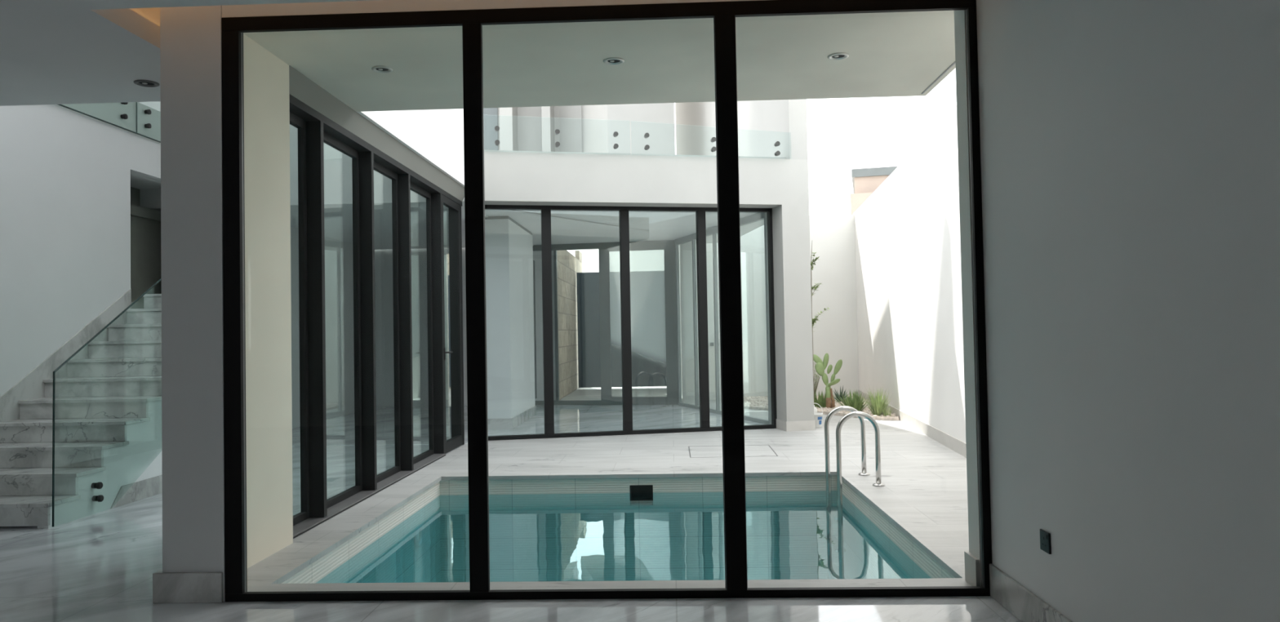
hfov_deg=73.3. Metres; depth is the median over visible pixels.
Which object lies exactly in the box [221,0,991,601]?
window
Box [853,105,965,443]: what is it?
wall
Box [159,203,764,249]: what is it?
ceiling
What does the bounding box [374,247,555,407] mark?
wall
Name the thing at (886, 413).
grass tuft
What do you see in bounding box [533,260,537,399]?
door
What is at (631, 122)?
wall
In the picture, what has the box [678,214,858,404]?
wall
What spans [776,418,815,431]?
baseboard
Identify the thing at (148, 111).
balustrade
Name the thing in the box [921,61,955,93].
trim
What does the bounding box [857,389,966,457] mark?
baseboard
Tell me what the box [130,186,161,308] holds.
doorway
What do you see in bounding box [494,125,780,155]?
balcony balustrade
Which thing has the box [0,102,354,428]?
wall
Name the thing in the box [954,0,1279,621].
wall
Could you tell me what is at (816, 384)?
bush
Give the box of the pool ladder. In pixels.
[824,405,884,579]
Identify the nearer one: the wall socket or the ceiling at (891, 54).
the wall socket
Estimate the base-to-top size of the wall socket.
0.088 m
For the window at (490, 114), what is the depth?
20.82 m
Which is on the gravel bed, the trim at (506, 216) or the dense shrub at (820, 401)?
the dense shrub at (820, 401)
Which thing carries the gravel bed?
on the deck
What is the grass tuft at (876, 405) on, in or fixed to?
on the gravel bed
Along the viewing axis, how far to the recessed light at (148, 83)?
5.32 m
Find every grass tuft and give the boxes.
[857,387,891,415]
[881,404,893,416]
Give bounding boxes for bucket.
[813,403,822,427]
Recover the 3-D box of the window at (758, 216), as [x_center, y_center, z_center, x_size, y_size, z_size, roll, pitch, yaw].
[1.271,0.148,14.094,0.060,3.058,3.819,-1,-2,-17]
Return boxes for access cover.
[688,444,777,457]
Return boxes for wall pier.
[243,33,293,568]
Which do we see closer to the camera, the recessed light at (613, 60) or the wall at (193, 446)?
the wall at (193, 446)
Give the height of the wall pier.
3.189 m
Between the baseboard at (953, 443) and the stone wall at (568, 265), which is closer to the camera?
the baseboard at (953, 443)
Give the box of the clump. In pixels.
[829,390,871,411]
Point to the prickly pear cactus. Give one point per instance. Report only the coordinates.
(820, 366)
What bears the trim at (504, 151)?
on the wall at (781, 185)
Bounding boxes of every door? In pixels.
[441,194,462,453]
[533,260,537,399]
[598,240,678,404]
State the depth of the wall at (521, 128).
20.70 m
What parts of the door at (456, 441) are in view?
handle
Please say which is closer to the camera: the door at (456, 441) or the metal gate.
the door at (456, 441)
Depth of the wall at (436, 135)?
9.12 m
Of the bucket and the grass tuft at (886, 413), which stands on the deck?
the bucket
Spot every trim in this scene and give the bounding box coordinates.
[484,150,786,159]
[484,215,532,235]
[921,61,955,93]
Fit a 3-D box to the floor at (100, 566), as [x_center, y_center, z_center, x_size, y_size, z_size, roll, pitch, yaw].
[-2.809,1.615,6.138,9.285,0.126,20.540,-1,-1,2]
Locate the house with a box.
[850,166,897,214]
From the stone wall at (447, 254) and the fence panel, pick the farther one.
the stone wall at (447, 254)
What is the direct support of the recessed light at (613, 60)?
in the ceiling at (891, 54)
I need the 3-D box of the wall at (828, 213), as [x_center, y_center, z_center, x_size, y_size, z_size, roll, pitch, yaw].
[4.015,-1.342,17.514,0.420,1.320,0.380,-1,-1,2]
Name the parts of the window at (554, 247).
frame rail, frame rail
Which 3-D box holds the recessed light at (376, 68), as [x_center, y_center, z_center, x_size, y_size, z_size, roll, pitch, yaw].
[-1.767,-1.655,5.901,0.140,0.011,0.140,-1,-1,2]
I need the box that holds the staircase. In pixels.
[0,288,162,528]
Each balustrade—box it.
[57,102,160,142]
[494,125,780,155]
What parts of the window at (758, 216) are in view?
frame rail, frame rail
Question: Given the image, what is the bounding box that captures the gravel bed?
[743,394,898,420]
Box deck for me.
[247,399,971,591]
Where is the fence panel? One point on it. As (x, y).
(448, 275)
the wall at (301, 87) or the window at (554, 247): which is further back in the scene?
the window at (554, 247)
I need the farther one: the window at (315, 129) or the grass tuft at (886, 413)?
the grass tuft at (886, 413)
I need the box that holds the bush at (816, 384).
[813,360,820,395]
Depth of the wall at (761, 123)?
13.50 m
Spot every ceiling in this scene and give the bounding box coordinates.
[0,0,374,106]
[130,175,160,189]
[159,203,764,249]
[243,10,955,111]
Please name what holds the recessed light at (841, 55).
in the ceiling at (891, 54)
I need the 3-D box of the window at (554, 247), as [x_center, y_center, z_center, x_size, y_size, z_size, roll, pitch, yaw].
[-1.392,0.255,16.381,1.299,3.058,0.099,-1,-1,9]
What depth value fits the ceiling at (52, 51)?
4.70 m
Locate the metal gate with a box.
[576,271,666,387]
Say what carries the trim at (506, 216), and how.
on the wall at (509, 297)
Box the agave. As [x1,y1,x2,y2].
[833,386,848,401]
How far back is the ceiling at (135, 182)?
10.65 m
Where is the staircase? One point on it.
(108, 402)
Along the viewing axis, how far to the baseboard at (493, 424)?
12.29 m
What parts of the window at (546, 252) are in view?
frame rail, frame rail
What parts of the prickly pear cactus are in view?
second stem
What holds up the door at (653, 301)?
attached to the window at (554, 247)
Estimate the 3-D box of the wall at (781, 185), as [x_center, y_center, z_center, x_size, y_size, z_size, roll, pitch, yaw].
[0.110,-0.188,11.425,4.380,3.650,0.540,-1,-1,-12]
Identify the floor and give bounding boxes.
[0,404,1021,621]
[448,387,682,403]
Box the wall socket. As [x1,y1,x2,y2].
[1040,528,1051,554]
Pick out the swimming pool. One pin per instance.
(639, 528)
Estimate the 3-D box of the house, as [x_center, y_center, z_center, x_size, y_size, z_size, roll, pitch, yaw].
[8.896,-1.183,27.094,4.220,6.168,4.500,-1,-1,15]
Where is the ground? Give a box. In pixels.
[448,386,666,391]
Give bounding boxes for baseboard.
[152,568,222,603]
[488,405,536,429]
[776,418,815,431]
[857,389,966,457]
[989,564,1071,621]
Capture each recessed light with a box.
[133,80,159,87]
[371,66,392,72]
[603,57,624,65]
[827,52,848,60]
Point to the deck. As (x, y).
(924, 494)
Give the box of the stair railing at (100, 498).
[52,277,161,527]
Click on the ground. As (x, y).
(653, 386)
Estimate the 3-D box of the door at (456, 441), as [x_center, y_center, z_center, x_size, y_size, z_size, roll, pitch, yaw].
[-2.228,0.153,10.274,0.125,2.975,0.865,-1,-1,2]
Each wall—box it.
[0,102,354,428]
[138,65,464,210]
[160,0,757,601]
[356,108,464,186]
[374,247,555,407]
[447,253,450,389]
[484,151,813,421]
[484,218,535,418]
[497,105,582,152]
[556,249,582,399]
[581,102,675,154]
[675,98,808,159]
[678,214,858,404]
[824,211,848,215]
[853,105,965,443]
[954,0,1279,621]
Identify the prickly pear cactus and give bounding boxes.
[813,353,842,408]
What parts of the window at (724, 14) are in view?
frame rail, frame rail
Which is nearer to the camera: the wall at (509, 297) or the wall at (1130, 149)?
the wall at (1130, 149)
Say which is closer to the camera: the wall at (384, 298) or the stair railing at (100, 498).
the stair railing at (100, 498)
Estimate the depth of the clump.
13.63 m
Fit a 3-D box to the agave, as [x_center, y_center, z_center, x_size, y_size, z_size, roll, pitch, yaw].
[3.584,1.485,15.445,0.497,0.301,0.592,-2,-2,33]
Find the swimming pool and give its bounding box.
[281,475,954,583]
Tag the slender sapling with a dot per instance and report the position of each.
(813, 320)
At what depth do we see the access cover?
9.66 m
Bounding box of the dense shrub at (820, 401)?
[813,391,826,408]
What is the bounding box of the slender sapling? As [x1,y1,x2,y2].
[810,243,829,391]
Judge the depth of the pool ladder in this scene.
7.42 m
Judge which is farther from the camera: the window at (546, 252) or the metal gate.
the metal gate
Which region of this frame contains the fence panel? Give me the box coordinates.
[448,275,450,387]
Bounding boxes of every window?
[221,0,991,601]
[288,93,464,538]
[483,107,497,150]
[484,204,777,439]
[533,242,601,404]
[675,212,771,424]
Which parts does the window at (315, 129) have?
sash, sash, sill, head rail, sash, sash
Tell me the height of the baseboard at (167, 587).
0.155 m
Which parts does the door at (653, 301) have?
frame rail, pane, frame rail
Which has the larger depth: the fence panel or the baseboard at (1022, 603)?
the fence panel
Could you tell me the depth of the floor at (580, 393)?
19.43 m

